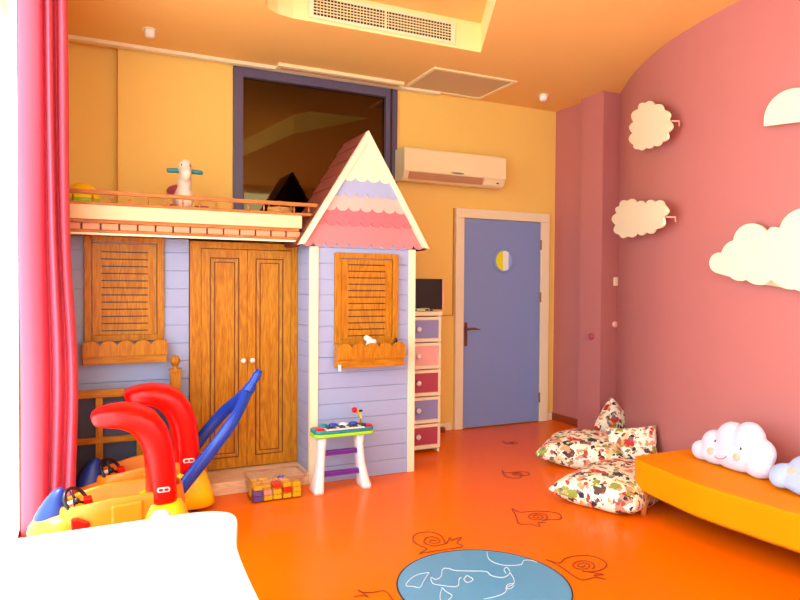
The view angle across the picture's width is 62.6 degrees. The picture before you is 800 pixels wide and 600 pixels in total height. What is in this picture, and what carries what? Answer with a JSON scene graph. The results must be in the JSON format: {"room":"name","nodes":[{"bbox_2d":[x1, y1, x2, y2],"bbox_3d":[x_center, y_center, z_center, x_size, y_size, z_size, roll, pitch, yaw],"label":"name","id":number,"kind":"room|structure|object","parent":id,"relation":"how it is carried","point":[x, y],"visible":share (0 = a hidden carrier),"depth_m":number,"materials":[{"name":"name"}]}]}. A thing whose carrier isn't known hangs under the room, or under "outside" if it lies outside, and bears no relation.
{"room":"children's playroom","nodes":[
{"label":"children's playroom","id":0,"kind":"room"},
{"bbox_2d":[19,310,20,533],"bbox_3d":[-1.387,-0.268,1.937,0.180,3.175,7.100,0,1,-25],"label":"wall","id":1,"kind":"structure","parent":0,"point":[19,310],"depth_m":3.59,"materials":[{"name":"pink paint"}]},
{"bbox_2d":[7,0,19,539],"bbox_3d":[-0.966,-0.224,1.291,0.125,3.120,5.070,0,1,-25],"label":"window","id":2,"kind":"structure","parent":1,"relation":"in","point":[12,5],"depth_m":3.52,"materials":[{"name":"white paint"}]},
{"bbox_2d":[68,43,117,235],"bbox_3d":[-2.545,-0.340,5.017,0.714,3.175,0.160,0,1,-25],"label":"wall","id":3,"kind":"structure","parent":0,"point":[93,111],"depth_m":5.01,"materials":[{"name":"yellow paint"}]},
{"bbox_2d":[117,48,555,428],"bbox_3d":[-0.088,-0.345,6.136,4.686,3.175,0.250,0,1,-25],"label":"wall","id":4,"kind":"structure","parent":0,"point":[172,109],"depth_m":6.08,"materials":[{"name":"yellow paint"}]},
{"bbox_2d":[68,34,440,95],"bbox_3d":[-1.123,-1.911,5.401,3.280,0.028,0.080,0,1,-25],"label":"trim","id":5,"kind":"structure","parent":4,"relation":"attached to","point":[74,38],"depth_m":5.18,"materials":[{"name":"beige paint"}]},
{"bbox_2d":[233,66,397,212],"bbox_3d":[-0.707,-1.258,5.693,1.470,1.290,0.098,0,1,-25],"label":"window","id":6,"kind":"structure","parent":4,"relation":"in","point":[289,129],"depth_m":5.59,"materials":[{"name":"glass"}]},
{"bbox_2d":[442,208,453,315],"bbox_3d":[0.440,-0.362,6.242,0.158,1.028,0.012,0,1,-25],"label":"cable trunking","id":7,"kind":"object","parent":4,"relation":"attached to","point":[453,208],"visible":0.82,"depth_m":6.27,"materials":[{"name":"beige plastic"}]},
{"bbox_2d":[395,146,505,189],"bbox_3d":[0.479,-1.217,6.117,1.075,0.297,0.234,0,1,-25],"label":"air conditioner","id":8,"kind":"object","parent":4,"relation":"attached to","point":[412,165],"visible":0.98,"depth_m":5.99,"materials":[{"name":"beige plastic"}]},
{"bbox_2d":[440,413,551,429],"bbox_3d":[0.830,1.207,6.465,1.645,0.070,0.012,0,1,-25],"label":"baseboard","id":9,"kind":"structure","parent":4,"relation":"attached to","point":[448,426],"depth_m":6.29,"materials":[{"name":"beige paint"}]},
{"bbox_2d":[453,208,549,429],"bbox_3d":[1.029,0.183,6.488,1.100,2.120,0.106,0,1,-25],"label":"door","id":10,"kind":"structure","parent":4,"relation":"in","point":[500,340],"depth_m":6.48,"materials":[{"name":"blue paint"}]},
{"bbox_2d":[0,0,739,111],"bbox_3d":[0.991,-1.861,3.029,5.400,0.001,7.100,0,1,-25],"label":"ceiling","id":11,"kind":"structure","parent":0,"point":[570,51],"depth_m":4.80,"materials":[{"name":"orange paint"}]},
{"bbox_2d":[142,27,157,38],"bbox_3d":[-1.769,-1.885,4.651,0.108,0.057,0.108,0,1,-25],"label":"ceiling spotlight","id":12,"kind":"object","parent":11,"relation":"attached to","point":[149,32],"visible":1,"depth_m":4.62,"materials":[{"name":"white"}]},
{"bbox_2d":[276,62,403,87],"bbox_3d":[-0.491,-1.907,5.596,1.130,0.033,0.100,0,1,-25],"label":"ceiling vent","id":13,"kind":"object","parent":11,"relation":"in","point":[280,66],"visible":1,"depth_m":5.55,"materials":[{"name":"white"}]},
{"bbox_2d":[404,67,516,98],"bbox_3d":[0.524,-1.915,5.838,0.829,0.013,0.595,0,1,-25],"label":"ceiling vent","id":14,"kind":"object","parent":11,"relation":"in","point":[436,79],"visible":1,"depth_m":5.81,"materials":[{"name":"brown metal"}]},
{"bbox_2d":[538,93,548,101],"bbox_3d":[1.343,-1.894,6.165,0.108,0.057,0.108,0,1,-25],"label":"ceiling spotlight","id":15,"kind":"object","parent":11,"relation":"attached to","point":[543,97],"visible":1,"depth_m":6.13,"materials":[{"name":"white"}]},
{"bbox_3d":[-0.998,-1.831,1.419,0.025,0.019,5.300,0,1,-25],"label":"rail","id":16,"kind":"object","parent":11,"relation":"attached to","visible":0},
{"bbox_2d":[18,0,77,537],"bbox_3d":[-1.961,-0.300,3.687,0.279,3.140,0.426,0,1,-25],"label":"curtain","id":17,"kind":"object","parent":16,"relation":"hanging from","point":[48,339],"visible":0.92,"depth_m":3.52,"materials":[{"name":"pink fabric"}]},
{"bbox_2d":[265,0,495,51],"bbox_3d":[0.500,-1.980,3.269,1.760,0.220,3.160,0,1,-25],"label":"ceiling","id":18,"kind":"structure","parent":0,"point":[469,35],"depth_m":4.75,"materials":[{"name":"yellow paint"}]},
{"bbox_2d":[308,0,454,44],"bbox_3d":[-0.103,-2.005,4.705,1.145,0.167,0.010,0,1,-25],"label":"ceiling vent","id":19,"kind":"object","parent":18,"relation":"in","point":[348,12],"visible":1,"depth_m":4.69,"materials":[{"name":"white metal"}]},
{"bbox_2d":[19,420,799,599],"bbox_3d":[1.019,1.373,3.121,5.285,0.120,7.100,0,1,-25],"label":"floor","id":20,"kind":"structure","parent":0,"point":[348,538],"depth_m":3.65,"materials":[{"name":"orange plastic"}]},
{"bbox_2d":[26,401,188,536],"bbox_3d":[-1.502,0.916,3.445,0.798,0.742,0.383,0,1,-25],"label":"car","id":21,"kind":"object","parent":20,"relation":"on","point":[160,493],"visible":0.72,"depth_m":3.38,"materials":[{"name":"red plastic"}]},
{"bbox_2d":[26,506,71,536],"bbox_3d":[-1.728,1.165,3.349,0.305,0.217,0.296,0,1,-25],"label":"bumper cover","id":22,"kind":"object","parent":21,"relation":"attached to","point":[59,519],"depth_m":3.25,"materials":[{"name":"yellow plastic"}]},
{"bbox_2d":[59,477,184,527],"bbox_3d":[-1.466,1.112,3.472,0.640,0.253,0.315,0,1,-25],"label":"tub","id":23,"kind":"object","parent":21,"relation":"in","point":[116,502],"depth_m":3.37,"materials":[{"name":"yellow plastic"}]},
{"bbox_2d":[76,355,181,478],"bbox_3d":[-1.853,0.817,4.183,0.882,0.907,0.100,0,1,-25],"label":"wooden fence","id":24,"kind":"object","parent":20,"relation":"on","point":[93,442],"visible":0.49,"depth_m":4.17,"materials":[{"name":"brown wood"}]},
{"bbox_2d":[70,235,188,430],"bbox_3d":[-1.856,0.429,4.259,0.945,1.680,0.174,0,1,-25],"label":"wall","id":25,"kind":"structure","parent":20,"relation":"on","point":[131,294],"depth_m":4.29,"materials":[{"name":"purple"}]},
{"bbox_2d":[92,243,156,334],"bbox_3d":[-1.797,-0.070,4.296,0.388,0.593,0.015,0,1,-25],"label":"shutter","id":26,"kind":"object","parent":25,"relation":"attached to","point":[124,275],"depth_m":4.29,"materials":[{"name":"brown wood"}]},
{"bbox_2d":[69,188,317,241],"bbox_3d":[-1.278,-0.546,4.833,2.495,0.274,1.061,0,1,-25],"label":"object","id":27,"kind":"object","parent":25,"relation":"on","point":[92,217],"visible":0.79,"depth_m":4.20,"materials":[{"name":"beige paint"}]},
{"bbox_2d":[69,183,100,201],"bbox_3d":[-2.170,-0.695,4.489,0.234,0.210,0.234,0,1,-25],"label":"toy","id":28,"kind":"object","parent":27,"relation":"on","point":[78,196],"visible":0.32,"depth_m":4.41,"materials":[{"name":"yellow plastic"}]},
{"bbox_2d":[166,159,202,206],"bbox_3d":[-1.578,-0.792,4.744,0.246,0.403,0.411,0,1,-31],"label":"horse","id":29,"kind":"object","parent":27,"relation":"on","point":[183,186],"visible":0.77,"depth_m":4.62},
{"bbox_2d":[267,201,292,212],"bbox_3d":[-0.880,-0.658,4.827,0.186,0.139,0.184,0,1,-25],"label":"basket","id":30,"kind":"object","parent":27,"relation":"on","point":[282,209],"visible":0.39,"depth_m":4.75,"materials":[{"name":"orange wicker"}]},
{"bbox_2d":[267,206,292,212],"bbox_3d":[-0.880,-0.632,4.827,0.184,0.087,0.184,0,1,-25],"label":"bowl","id":31,"kind":"object","parent":30,"relation":"on","point":[282,209],"depth_m":4.75,"materials":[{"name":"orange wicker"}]},
{"bbox_2d":[0,511,258,599],"bbox_3d":[-0.684,1.080,1.701,0.790,0.500,1.581,0,1,-25],"label":"table","id":32,"kind":"object","parent":20,"relation":"on","point":[190,556],"visible":1,"depth_m":2.06,"materials":[{"name":"white paint"}]},
{"bbox_2d":[76,369,261,510],"bbox_3d":[-1.411,0.862,4.039,1.138,0.829,0.436,0,1,-25],"label":"car","id":33,"kind":"object","parent":20,"relation":"on","point":[191,464],"visible":0.77,"depth_m":3.93,"materials":[{"name":"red plastic"}]},
{"bbox_2d":[76,482,98,492],"bbox_3d":[-1.785,1.150,3.875,0.316,0.224,0.306,0,1,-25],"label":"hood","id":34,"kind":"object","parent":33,"relation":"attached to","point":[83,485],"depth_m":3.78,"materials":[{"name":"yellow plastic"}]},
{"bbox_2d":[97,451,206,484],"bbox_3d":[-1.513,1.095,4.003,0.663,0.262,0.326,0,1,-25],"label":"tub","id":35,"kind":"object","parent":33,"relation":"in","point":[130,468],"depth_m":3.92,"materials":[{"name":"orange plastic"}]},
{"bbox_2d":[189,241,308,495],"bbox_3d":[-1.048,0.434,4.549,0.754,1.669,0.425,0,1,-25],"label":"wardrobe","id":36,"kind":"object","parent":20,"relation":"on","point":[243,297],"visible":0.85,"depth_m":4.62,"materials":[{"name":"brown wood"}]},
{"bbox_2d":[309,407,373,494],"bbox_3d":[-0.392,1.006,4.438,0.430,0.540,0.174,0,1,-25],"label":"keyboard","id":37,"kind":"object","parent":20,"relation":"on","point":[355,429],"visible":1,"depth_m":4.39,"materials":[{"name":"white plastic"}]},
{"bbox_2d":[282,130,429,483],"bbox_3d":[-0.318,0.036,4.815,1.008,2.464,0.554,0,1,-25],"label":"tower","id":38,"kind":"object","parent":20,"relation":"on","point":[357,249],"visible":0.94,"depth_m":4.66,"materials":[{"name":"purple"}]},
{"bbox_2d":[341,259,391,338],"bbox_3d":[-0.239,-0.005,4.678,0.392,0.560,0.015,0,1,-25],"label":"shutter","id":39,"kind":"object","parent":38,"relation":"hanging from","point":[366,284],"depth_m":4.67,"materials":[{"name":"brown wood"}]},
{"bbox_2d":[364,335,376,344],"bbox_3d":[-0.211,0.348,4.642,0.095,0.203,0.058,0,1,-10],"label":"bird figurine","id":40,"kind":"object","parent":38,"relation":"in","point":[368,339],"visible":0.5,"depth_m":4.62,"materials":[{"name":"white ceramic"}]},
{"bbox_2d":[354,589,393,599],"bbox_3d":[-0.111,1.307,2.873,0.159,0.002,0.226,0,1,-25],"label":"inlay","id":41,"kind":"object","parent":20,"relation":"on","point":[358,589],"visible":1,"depth_m":2.93,"materials":[{"name":"brown"}]},
{"bbox_2d":[414,311,441,450],"bbox_3d":[0.028,0.672,5.582,0.460,1.165,0.574,0,1,-25],"label":"tower","id":42,"kind":"object","parent":20,"relation":"on","point":[427,323],"visible":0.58,"depth_m":5.40,"materials":[{"name":"beige paint"}]},
{"bbox_2d":[415,307,429,310],"bbox_3d":[0.166,0.074,5.385,0.165,0.036,0.042,0,1,-25],"label":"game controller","id":43,"kind":"object","parent":42,"relation":"on","point":[419,308],"visible":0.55,"depth_m":5.38,"materials":[{"name":"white plastic"}]},
{"bbox_2d":[415,279,443,310],"bbox_3d":[0.171,-0.043,5.480,0.416,0.269,0.110,0,1,-25],"label":"monitor","id":44,"kind":"object","parent":42,"relation":"on","point":[429,293],"visible":0.6,"depth_m":5.49,"materials":[{"name":"black plastic"}]},
{"bbox_2d":[412,531,462,553],"bbox_3d":[0.188,1.295,3.542,0.315,0.002,0.274,0,1,-25],"label":"inlay","id":45,"kind":"object","parent":20,"relation":"on","point":[427,531],"visible":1,"depth_m":3.51,"materials":[{"name":"brown"}]},
{"bbox_2d":[440,427,444,432],"bbox_3d":[0.376,1.220,6.204,0.106,0.050,0.059,1,1,8],"label":"door stop","id":46,"kind":"object","parent":20,"relation":"on","point":[442,429],"visible":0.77,"depth_m":6.18,"materials":[{"name":"brown"}]},
{"bbox_2d":[396,549,572,599],"bbox_3d":[0.383,1.308,3.025,0.802,0.003,0.802,0,1,-25],"label":"inlay","id":47,"kind":"object","parent":20,"relation":"on","point":[466,574],"visible":1,"depth_m":3.08,"materials":[{"name":"blue plastic"}]},
{"bbox_2d":[502,470,529,477],"bbox_3d":[0.839,1.274,4.799,0.209,0.002,0.186,1,1,14],"label":"inlay","id":48,"kind":"object","parent":20,"relation":"on","point":[517,473],"visible":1,"depth_m":4.82,"materials":[{"name":"brown"}]},
{"bbox_2d":[512,508,561,526],"bbox_3d":[0.806,1.292,3.897,0.300,0.002,0.275,1,1,12],"label":"inlay","id":49,"kind":"object","parent":20,"relation":"on","point":[512,508],"visible":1,"depth_m":3.90,"materials":[{"name":"brown"}]},
{"bbox_2d":[546,555,607,579],"bbox_3d":[0.914,1.307,3.226,0.263,0.002,0.301,0,1,-25],"label":"inlay","id":50,"kind":"object","parent":20,"relation":"on","point":[575,555],"visible":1,"depth_m":3.22,"materials":[{"name":"brown"}]},
{"bbox_2d":[535,429,624,469],"bbox_3d":[1.470,1.167,5.158,0.656,0.274,0.665,1,1,27],"label":"floor cushion","id":51,"kind":"object","parent":20,"relation":"on","point":[572,448],"visible":0.74,"depth_m":4.94,"materials":[{"name":"fabric"}]},
{"bbox_2d":[549,458,658,513],"bbox_3d":[1.435,1.200,4.300,0.559,0.254,0.849,1,2,43],"label":"floor cushion","id":52,"kind":"object","parent":20,"relation":"on","point":[609,485],"visible":0.77,"depth_m":4.06,"materials":[{"name":"fabric"}]},
{"bbox_2d":[594,397,624,431],"bbox_3d":[1.856,1.079,5.764,0.456,0.439,0.190,-1,2,-39],"label":"floor cushion","id":53,"kind":"object","parent":20,"relation":"on","point":[612,415],"visible":0.6,"depth_m":5.69,"materials":[{"name":"fabric"}]},
{"bbox_2d":[605,425,657,459],"bbox_3d":[1.743,1.136,4.910,0.377,0.405,0.257,1,1,9],"label":"floor cushion","id":54,"kind":"object","parent":20,"relation":"on","point":[634,442],"visible":0.53,"depth_m":4.86,"materials":[{"name":"fabric"}]},
{"bbox_2d":[635,449,799,552],"bbox_3d":[2.147,1.159,3.187,0.710,0.322,2.260,0,1,-25],"label":"bench","id":55,"kind":"object","parent":20,"relation":"on","point":[741,502],"visible":0.77,"depth_m":3.48,"materials":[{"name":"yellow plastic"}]},
{"bbox_2d":[691,422,776,478],"bbox_3d":[1.938,0.837,3.824,0.164,0.289,0.564,0,1,-18],"label":"cushion","id":56,"kind":"object","parent":55,"relation":"on","point":[745,447],"visible":0.98,"depth_m":3.72,"materials":[{"name":"white fabric"}]},
{"bbox_2d":[769,456,799,494],"bbox_3d":[2.127,0.878,3.254,0.221,0.225,0.588,0,1,-25],"label":"cushion","id":57,"kind":"object","parent":55,"relation":"on","point":[781,475],"visible":1,"depth_m":3.39,"materials":[{"name":"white fabric"}]},
{"bbox_3d":[-0.813,1.197,4.266,0.376,0.150,0.236,0,1,-25],"label":"storage bin","id":58,"kind":"object","parent":20,"relation":"on","visible":0},
{"bbox_2d":[253,496,262,501],"bbox_3d":[-0.900,1.253,4.158,0.052,0.032,0.040,0,1,-32],"label":"brick","id":59,"kind":"object","parent":58,"relation":"in","point":[256,498],"visible":0.98,"depth_m":4.14,"materials":[{"name":"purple plastic"}]},
{"bbox_2d":[253,490,261,496],"bbox_3d":[-0.900,1.218,4.157,0.052,0.032,0.040,0,1,-21],"label":"brick","id":60,"kind":"object","parent":59,"relation":"on","point":[255,493],"visible":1,"depth_m":4.14,"materials":[{"name":"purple plastic"}]},
{"bbox_2d":[253,484,262,490],"bbox_3d":[-0.900,1.184,4.157,0.053,0.034,0.041,0,1,-25],"label":"brick","id":61,"kind":"object","parent":60,"relation":"on","point":[258,487],"visible":1,"depth_m":4.14,"materials":[{"name":"yellow plastic"}]},
{"bbox_2d":[263,494,271,500],"bbox_3d":[-0.843,1.253,4.185,0.052,0.032,0.040,0,1,-31],"label":"brick","id":62,"kind":"object","parent":58,"relation":"in","point":[265,497],"visible":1,"depth_m":4.17,"materials":[{"name":"yellow plastic"}]},
{"bbox_2d":[263,488,271,494],"bbox_3d":[-0.843,1.218,4.184,0.052,0.032,0.040,0,1,-26],"label":"brick","id":63,"kind":"object","parent":62,"relation":"on","point":[268,491],"visible":1,"depth_m":4.17,"materials":[{"name":"pink plastic"}]},
{"bbox_2d":[273,493,281,498],"bbox_3d":[-0.787,1.252,4.212,0.052,0.032,0.040,0,1,-19],"label":"brick","id":64,"kind":"object","parent":58,"relation":"in","point":[279,495],"visible":1,"depth_m":4.20,"materials":[{"name":"yellow plastic"}]},
{"bbox_2d":[273,488,281,493],"bbox_3d":[-0.787,1.218,4.211,0.052,0.032,0.040,0,1,-21],"label":"brick","id":65,"kind":"object","parent":58,"relation":"in","point":[276,490],"visible":1,"depth_m":4.19,"materials":[{"name":"yellow plastic"}]},
{"bbox_2d":[272,481,281,488],"bbox_3d":[-0.787,1.184,4.210,0.054,0.036,0.041,0,1,-25],"label":"brick","id":66,"kind":"object","parent":65,"relation":"on","point":[278,484],"visible":1,"depth_m":4.20,"materials":[{"name":"red plastic"}]},
{"bbox_2d":[282,492,290,497],"bbox_3d":[-0.731,1.252,4.238,0.052,0.032,0.040,0,1,-27],"label":"brick","id":67,"kind":"object","parent":58,"relation":"in","point":[287,494],"visible":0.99,"depth_m":4.22,"materials":[{"name":"yellow plastic"}]},
{"bbox_2d":[282,486,290,492],"bbox_3d":[-0.730,1.218,4.238,0.052,0.032,0.040,0,1,-25],"label":"brick","id":68,"kind":"object","parent":67,"relation":"on","point":[285,489],"visible":0.99,"depth_m":4.22,"materials":[{"name":"red plastic"}]},
{"bbox_2d":[282,480,290,487],"bbox_3d":[-0.731,1.184,4.237,0.054,0.037,0.041,0,1,-24],"label":"brick","id":69,"kind":"object","parent":68,"relation":"on","point":[287,483],"visible":1,"depth_m":4.22,"materials":[{"name":"yellow plastic"}]},
{"bbox_2d":[291,491,300,496],"bbox_3d":[-0.674,1.252,4.265,0.052,0.032,0.040,0,1,-26],"label":"brick","id":70,"kind":"object","parent":58,"relation":"in","point":[295,493],"visible":1,"depth_m":4.25,"materials":[{"name":"yellow plastic"}]},
{"bbox_2d":[291,485,300,491],"bbox_3d":[-0.674,1.218,4.264,0.052,0.032,0.040,0,1,-32],"label":"brick","id":71,"kind":"object","parent":58,"relation":"in","point":[293,488],"visible":0.98,"depth_m":4.25,"materials":[{"name":"yellow plastic"}]},
{"bbox_2d":[291,479,300,485],"bbox_3d":[-0.674,1.184,4.263,0.054,0.036,0.040,0,1,-20],"label":"brick","id":72,"kind":"object","parent":71,"relation":"on","point":[296,482],"visible":1,"depth_m":4.25,"materials":[{"name":"yellow plastic"}]},
{"bbox_2d":[367,0,486,23],"bbox_3d":[0.516,-2.130,3.268,1.950,0.080,3.350,0,1,-25],"label":"ceiling","id":73,"kind":"structure","parent":0,"point":[468,10],"depth_m":4.76,"materials":[{"name":"orange paint"}]},
{"bbox_2d":[552,103,581,418],"bbox_3d":[1.958,-0.342,6.661,0.540,3.175,0.560,0,1,-25],"label":"wall","id":74,"kind":"structure","parent":0,"point":[568,120],"depth_m":6.62,"materials":[{"name":"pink paint"}]},
{"bbox_2d":[551,412,577,426],"bbox_3d":[1.650,1.208,6.596,0.080,0.075,0.480,0,1,-25],"label":"baseboard","id":75,"kind":"structure","parent":74,"relation":"attached to","point":[557,417],"depth_m":6.63,"materials":[{"name":"brown wood"}]},
{"bbox_2d":[577,91,619,429],"bbox_3d":[2.050,-0.334,6.317,0.570,3.175,0.300,0,1,-25],"label":"wall","id":76,"kind":"structure","parent":0,"point":[600,112],"depth_m":6.13,"materials":[{"name":"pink paint"}]},
{"bbox_2d":[588,333,593,338],"bbox_3d":[1.785,0.340,6.163,0.034,0.060,0.060,0,1,-25],"label":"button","id":77,"kind":"object","parent":76,"relation":"attached to","point":[591,335],"visible":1,"depth_m":6.15,"materials":[{"name":"red paint"}]},
{"bbox_2d":[612,321,617,327],"bbox_3d":[2.010,0.228,6.130,0.060,0.060,0.024,0,1,-25],"label":"button","id":78,"kind":"object","parent":76,"relation":"attached to","point":[614,324],"visible":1,"depth_m":6.12,"materials":[{"name":"pink paint"}]},
{"bbox_2d":[613,277,617,285],"bbox_3d":[2.013,-0.172,6.127,0.050,0.080,0.016,0,1,-25],"label":"wall switch","id":79,"kind":"object","parent":76,"relation":"attached to","point":[615,283],"visible":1,"depth_m":6.12,"materials":[{"name":"beige paint"}]},
{"bbox_2d":[616,0,799,464],"bbox_3d":[2.824,-0.267,3.383,0.795,3.175,5.873,0,1,-20],"label":"wall","id":80,"kind":"structure","parent":0,"point":[700,349],"depth_m":4.34,"materials":[{"name":"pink paint"}]},
{"bbox_2d":[612,199,675,237],"bbox_3d":[1.899,-0.661,5.166,0.088,0.332,1.230,0,1,0],"label":"cloud","id":81,"kind":"object","parent":80,"relation":"attached to","point":[632,217],"visible":1,"depth_m":5.09,"materials":[{"name":"beige"}]},
{"bbox_2d":[629,101,679,149],"bbox_3d":[1.909,-1.320,4.936,0.088,0.406,0.801,0,1,-1],"label":"cloud","id":82,"kind":"object","parent":80,"relation":"attached to","point":[651,126],"visible":1,"depth_m":4.90,"materials":[{"name":"beige"}]},
{"bbox_2d":[709,209,799,290],"bbox_3d":[2.211,-0.273,3.812,0.064,0.482,0.982,0,1,-21],"label":"cloud","id":83,"kind":"object","parent":80,"relation":"attached to","point":[758,255],"visible":1,"depth_m":3.87,"materials":[{"name":"beige"}]},
{"bbox_2d":[764,88,799,125],"bbox_3d":[2.260,-1.086,3.696,0.064,0.222,0.428,0,1,-23],"label":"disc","id":84,"kind":"object","parent":80,"relation":"attached to","point":[784,108],"visible":1,"depth_m":3.76,"materials":[{"name":"beige"}]},
{"bbox_3d":[-0.861,1.252,4.222,0.052,0.032,0.040,0,1,-19],"label":"brick","id":85,"kind":"object","parent":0,"visible":0},
{"label":"brick","id":86,"kind":"object","parent":85,"relation":"on","visible":0},
{"bbox_2d":[261,481,270,487],"bbox_3d":[-0.861,1.183,4.220,0.052,0.032,0.040,0,2,-22],"label":"brick","id":87,"kind":"object","parent":86,"relation":"on","point":[264,484],"visible":0.98,"depth_m":4.21,"materials":[{"name":"yellow plastic"}]},
{"bbox_3d":[-0.897,1.250,4.297,0.052,0.032,0.040,0,1,-20],"label":"brick","id":88,"kind":"object","parent":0,"visible":0},
{"bbox_3d":[-0.897,1.215,4.296,0.052,0.032,0.040,0,1,-23],"label":"brick","id":89,"kind":"object","parent":88,"relation":"on","visible":0},
{"bbox_2d":[258,478,266,483],"bbox_3d":[-0.896,1.181,4.296,0.054,0.035,0.040,0,1,-20],"label":"brick","id":90,"kind":"object","parent":89,"relation":"on","point":[260,480],"visible":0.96,"depth_m":4.28,"materials":[{"name":"yellow plastic"}]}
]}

